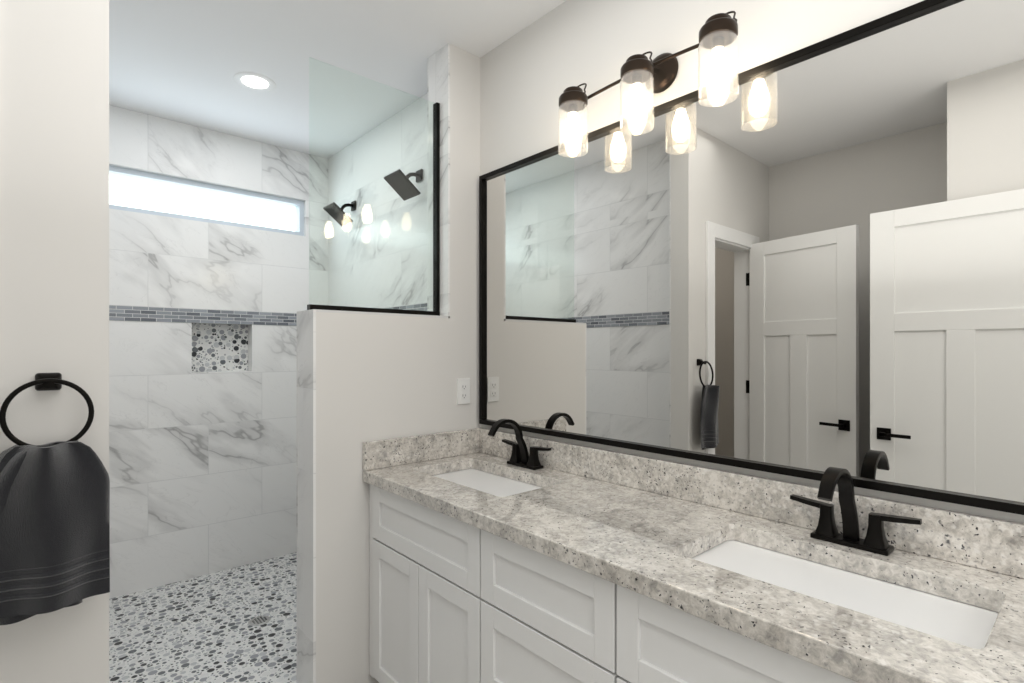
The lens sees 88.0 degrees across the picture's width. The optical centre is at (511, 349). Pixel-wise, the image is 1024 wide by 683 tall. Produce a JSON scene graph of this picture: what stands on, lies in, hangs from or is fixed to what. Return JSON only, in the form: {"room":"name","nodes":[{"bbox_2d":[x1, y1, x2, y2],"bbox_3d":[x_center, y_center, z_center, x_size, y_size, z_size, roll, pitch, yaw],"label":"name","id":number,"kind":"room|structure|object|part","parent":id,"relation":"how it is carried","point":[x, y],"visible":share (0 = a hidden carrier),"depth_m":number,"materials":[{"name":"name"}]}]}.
{"room":"bathroom","nodes":[
{"label":"bathroom","id":0,"kind":"room"},
{"bbox_2d":[0,0,108,682],"bbox_3d":[-1.524,0.010,0.959,1.260,2.740,0.120,0,0,-42],"label":"wall","id":1,"kind":"structure","parent":0,"point":[54,186],"depth_m":1.27,"materials":[{"name":"white paint"}]},
{"bbox_2d":[0,373,109,624],"bbox_3d":[-1.062,0.326,1.200,0.240,0.544,0.132,0,0,-42],"label":"towel ring","id":2,"kind":"object","parent":1,"relation":"attached to","point":[54,526],"visible":1,"depth_m":1.18,"materials":[{"name":"black metal"}]},
{"bbox_2d":[109,552,296,682],"bbox_3d":[-1.289,1.410,2.695,1.640,0.060,1.860,0,0,-42],"label":"shower floor","id":3,"kind":"structure","parent":0,"point":[199,629],"depth_m":2.62,"materials":[{"name":"tile"}]},
{"bbox_2d":[248,616,270,625],"bbox_3d":[-1.285,1.378,2.699,0.104,0.004,0.104,0,0,-42],"label":"shower drain","id":4,"kind":"object","parent":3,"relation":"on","point":[251,623],"visible":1,"depth_m":2.69,"materials":[{"name":"silver metal"}]},
{"bbox_2d":[109,105,327,598],"bbox_3d":[-1.957,0.010,3.265,1.640,2.740,0.120,0,0,-42],"label":"wall","id":5,"kind":"structure","parent":0,"point":[203,472],"depth_m":3.24,"materials":[{"name":"tile"}]},
{"bbox_2d":[109,175,294,230],"bbox_3d":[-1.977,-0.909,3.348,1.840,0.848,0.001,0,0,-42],"label":"window","id":6,"kind":"structure","parent":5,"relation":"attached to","point":[231,209],"depth_m":3.34,"materials":[{"name":"white glass"}]},
{"bbox_2d":[109,305,296,325],"bbox_3d":[-1.871,-0.207,3.259,1.520,0.085,0.003,0,0,-42],"label":"trim","id":7,"kind":"structure","parent":5,"relation":"attached to","point":[142,313],"depth_m":3.23,"materials":[{"name":"tile"}]},
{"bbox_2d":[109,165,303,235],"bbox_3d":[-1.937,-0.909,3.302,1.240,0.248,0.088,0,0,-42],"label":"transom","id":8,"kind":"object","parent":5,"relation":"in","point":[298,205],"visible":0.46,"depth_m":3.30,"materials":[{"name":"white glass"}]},
{"bbox_2d":[192,323,247,371],"bbox_3d":[-1.878,-0.015,3.395,0.340,0.300,0.029,0,0,-42],"label":"shower niche","id":9,"kind":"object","parent":5,"relation":"attached to","point":[219,347],"depth_m":3.38,"materials":[{"name":"tile"}]},
{"bbox_2d":[109,0,566,157],"bbox_3d":[-0.775,-1.410,0.930,3.220,0.100,5.180,0,0,-42],"label":"ceiling","id":10,"kind":"structure","parent":0,"point":[184,61],"depth_m":2.44,"materials":[{"name":"white paint"}]},
{"bbox_2d":[233,72,275,91],"bbox_3d":[-1.304,-1.358,2.690,0.196,0.004,0.196,0,0,-42],"label":"recessed light","id":11,"kind":"object","parent":10,"relation":"in","point":[237,77],"depth_m":2.68,"materials":[{"name":"white"}]},
{"bbox_3d":[-1.304,-1.358,2.690,0.124,0.001,0.124,0,0,-42],"label":"recessed ceiling light lens","id":12,"kind":"part","parent":11,"relation":"part of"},
{"bbox_2d":[316,44,479,682],"bbox_3d":[-0.488,0.010,2.270,0.770,2.740,0.160,0,0,-42],"label":"wall","id":13,"kind":"structure","parent":0,"point":[380,377],"depth_m":2.11,"materials":[{"name":"white paint"}]},
{"bbox_2d":[298,309,315,682],"bbox_3d":[-0.780,0.615,2.011,0.010,1.530,0.160,0,0,-42],"label":"tiled wall","id":14,"kind":"structure","parent":13,"relation":"attached to","point":[306,496],"depth_m":1.99,"materials":[{"name":"tile"}]},
{"bbox_2d":[297,58,428,682],"bbox_3d":[-0.549,0.010,2.330,0.780,2.740,0.010,0,0,-42],"label":"tile","id":15,"kind":"structure","parent":13,"relation":"attached to","point":[427,310],"depth_m":2.47,"materials":[{"name":"tile"}]},
{"bbox_2d":[316,309,447,317],"bbox_3d":[-0.556,-0.145,2.210,0.590,0.010,0.160,0,0,-42],"label":"ledge","id":16,"kind":"object","parent":13,"relation":"on","point":[371,313],"depth_m":2.12,"materials":[{"name":"stone"}]},
{"bbox_2d":[307,102,439,315],"bbox_3d":[-0.555,-0.633,2.212,0.587,0.964,0.030,0,0,-42],"label":"channel","id":17,"kind":"object","parent":16,"relation":"on","point":[436,208],"visible":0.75,"depth_m":2.39,"materials":[{"name":"black metal"}]},
{"bbox_2d":[309,57,434,310],"bbox_3d":[-0.560,-0.643,2.208,0.568,0.943,0.008,0,0,-42],"label":"glass wall","id":18,"kind":"structure","parent":17,"relation":"attached to","point":[369,193],"depth_m":2.19,"materials":[{"name":"clear glass"}]},
{"bbox_2d":[363,428,478,470],"bbox_3d":[-0.367,0.415,2.253,0.563,0.109,0.021,0,0,-42],"label":"backsplash","id":19,"kind":"structure","parent":13,"relation":"attached to","point":[410,449],"depth_m":2.21,"materials":[{"name":"grey stone"}]},
{"bbox_2d":[429,43,449,315],"bbox_3d":[-0.332,-0.755,2.410,0.010,1.210,0.160,0,0,-42],"label":"tiled wall","id":20,"kind":"structure","parent":13,"relation":"attached to","point":[439,75],"depth_m":2.38,"materials":[{"name":"tile"}]},
{"bbox_2d":[457,378,469,403],"bbox_3d":[-0.218,0.186,2.397,0.070,0.116,0.008,0,0,-42],"label":"electrical outlet plate","id":21,"kind":"object","parent":13,"relation":"attached to","point":[463,390],"visible":1,"depth_m":2.39,"materials":[{"name":"white plastic"}]},
{"bbox_2d":[328,0,1023,522],"bbox_3d":[0.343,0.010,2.006,0.120,2.740,5.060,0,0,-42],"label":"wall","id":22,"kind":"structure","parent":0,"point":[532,72],"depth_m":2.13,"materials":[{"name":"white paint"}]},
{"bbox_2d":[323,200,355,225],"bbox_3d":[-1.093,-0.888,3.392,0.176,0.157,0.160,0,0,-42],"label":"shower head","id":23,"kind":"object","parent":22,"relation":"attached to","point":[333,205],"depth_m":3.38},
{"bbox_2d":[384,169,422,200],"bbox_3d":[-0.561,-0.888,2.795,0.176,0.157,0.160,0,0,-42],"label":"shower head","id":24,"kind":"object","parent":22,"relation":"attached to","point":[411,190],"depth_m":2.78},
{"bbox_2d":[384,303,426,310],"bbox_3d":[-0.783,-0.207,3.177,0.003,0.085,1.567,0,0,-42],"label":"trim","id":25,"kind":"structure","parent":22,"relation":"attached to","point":[412,307],"depth_m":2.90,"materials":[{"name":"tile"}]},
{"bbox_2d":[558,11,738,157],"bbox_3d":[0.421,-0.831,1.681,0.189,0.282,0.634,0,0,-42],"label":"sconce","id":26,"kind":"object","parent":22,"relation":"attached to","point":[718,33],"visible":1,"depth_m":1.62,"materials":[{"name":"brown metal"}]},
{"bbox_2d":[558,99,588,157],"bbox_3d":[0.213,-0.772,1.851,0.104,0.164,0.104,0,0,-42],"label":"jar","id":27,"kind":"object","parent":26,"relation":"on","point":[572,129],"depth_m":1.83,"materials":[{"name":"clear glass"}]},
{"bbox_2d":[620,68,654,135],"bbox_3d":[0.390,-0.772,1.653,0.104,0.164,0.104,0,0,-42],"label":"jar","id":28,"kind":"object","parent":26,"relation":"on","point":[637,100],"depth_m":1.63,"materials":[{"name":"clear glass"}]},
{"bbox_2d":[698,29,738,107],"bbox_3d":[0.566,-0.772,1.455,0.104,0.164,0.104,0,0,-42],"label":"jar","id":29,"kind":"object","parent":26,"relation":"on","point":[718,73],"depth_m":1.44,"materials":[{"name":"clear glass"}]},
{"bbox_2d":[479,0,1023,514],"bbox_3d":[0.498,-0.229,1.718,0.025,1.134,1.924,0,0,-42],"label":"vanity mirror","id":30,"kind":"object","parent":22,"relation":"attached to","point":[807,262],"visible":0.92,"depth_m":1.42,"materials":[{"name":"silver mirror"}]},
{"bbox_2d":[479,428,1023,578],"bbox_3d":[0.496,0.415,1.722,0.021,0.109,1.962,0,0,-42],"label":"backsplash","id":31,"kind":"structure","parent":22,"relation":"attached to","point":[992,544],"depth_m":1.46,"materials":[{"name":"grey stone"}]},
{"bbox_3d":[-0.775,1.410,0.930,3.220,0.060,5.180,0,0,-42],"label":"floor","id":32,"kind":"structure","parent":0,"visible":0},
{"bbox_2d":[369,487,458,682],"bbox_3d":[-0.121,0.948,2.008,0.559,0.865,0.711,0,0,-42],"label":"base cabinet","id":33,"kind":"object","parent":32,"relation":"on","point":[414,550],"depth_m":1.84,"materials":[{"name":"white wood"}]},
{"bbox_2d":[459,523,606,682],"bbox_3d":[0.278,0.948,1.560,0.559,0.865,0.612,0,0,-42],"label":"base cabinet","id":34,"kind":"object","parent":32,"relation":"on","point":[496,556],"depth_m":1.42,"materials":[{"name":"white wood"}]},
{"bbox_2d":[363,451,1023,682],"bbox_3d":[0.286,0.492,1.535,0.584,0.044,1.962,0,0,-42],"label":"countertop","id":35,"kind":"structure","parent":34,"relation":"on","point":[634,540],"depth_m":1.15,"materials":[{"name":"grey stone"}]},
{"bbox_2d":[427,463,550,494],"bbox_3d":[-0.104,0.585,1.996,0.360,0.166,0.610,0,0,-42],"label":"sink","id":36,"kind":"object","parent":35,"relation":"in","point":[497,482],"depth_m":2.09,"materials":[{"name":"white ceramic"}]},
{"bbox_2d":[487,419,550,470],"bbox_3d":[-0.007,0.370,2.094,0.210,0.200,0.276,0,0,-42],"label":"faucet","id":37,"kind":"object","parent":35,"relation":"on","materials":[{"name":"black metal"}]},
{"bbox_2d":[687,531,1002,650],"bbox_3d":[0.664,0.585,1.133,0.360,0.166,0.610,0,0,-42],"label":"sink","id":38,"kind":"object","parent":35,"relation":"in","point":[967,619],"depth_m":1.14,"materials":[{"name":"white ceramic"}]},
{"bbox_2d":[787,467,922,562],"bbox_3d":[0.761,0.370,1.231,0.210,0.200,0.276,0,0,-42],"label":"faucet","id":39,"kind":"object","parent":35,"relation":"on","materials":[{"name":"black metal"}]},
{"bbox_2d":[607,583,846,682],"bbox_3d":[0.697,0.948,1.089,0.559,0.865,0.770,0,0,-42],"label":"base cabinet","id":40,"kind":"object","parent":32,"relation":"on","point":[647,642],"depth_m":1.08,"materials":[{"name":"white wood"}]}
]}

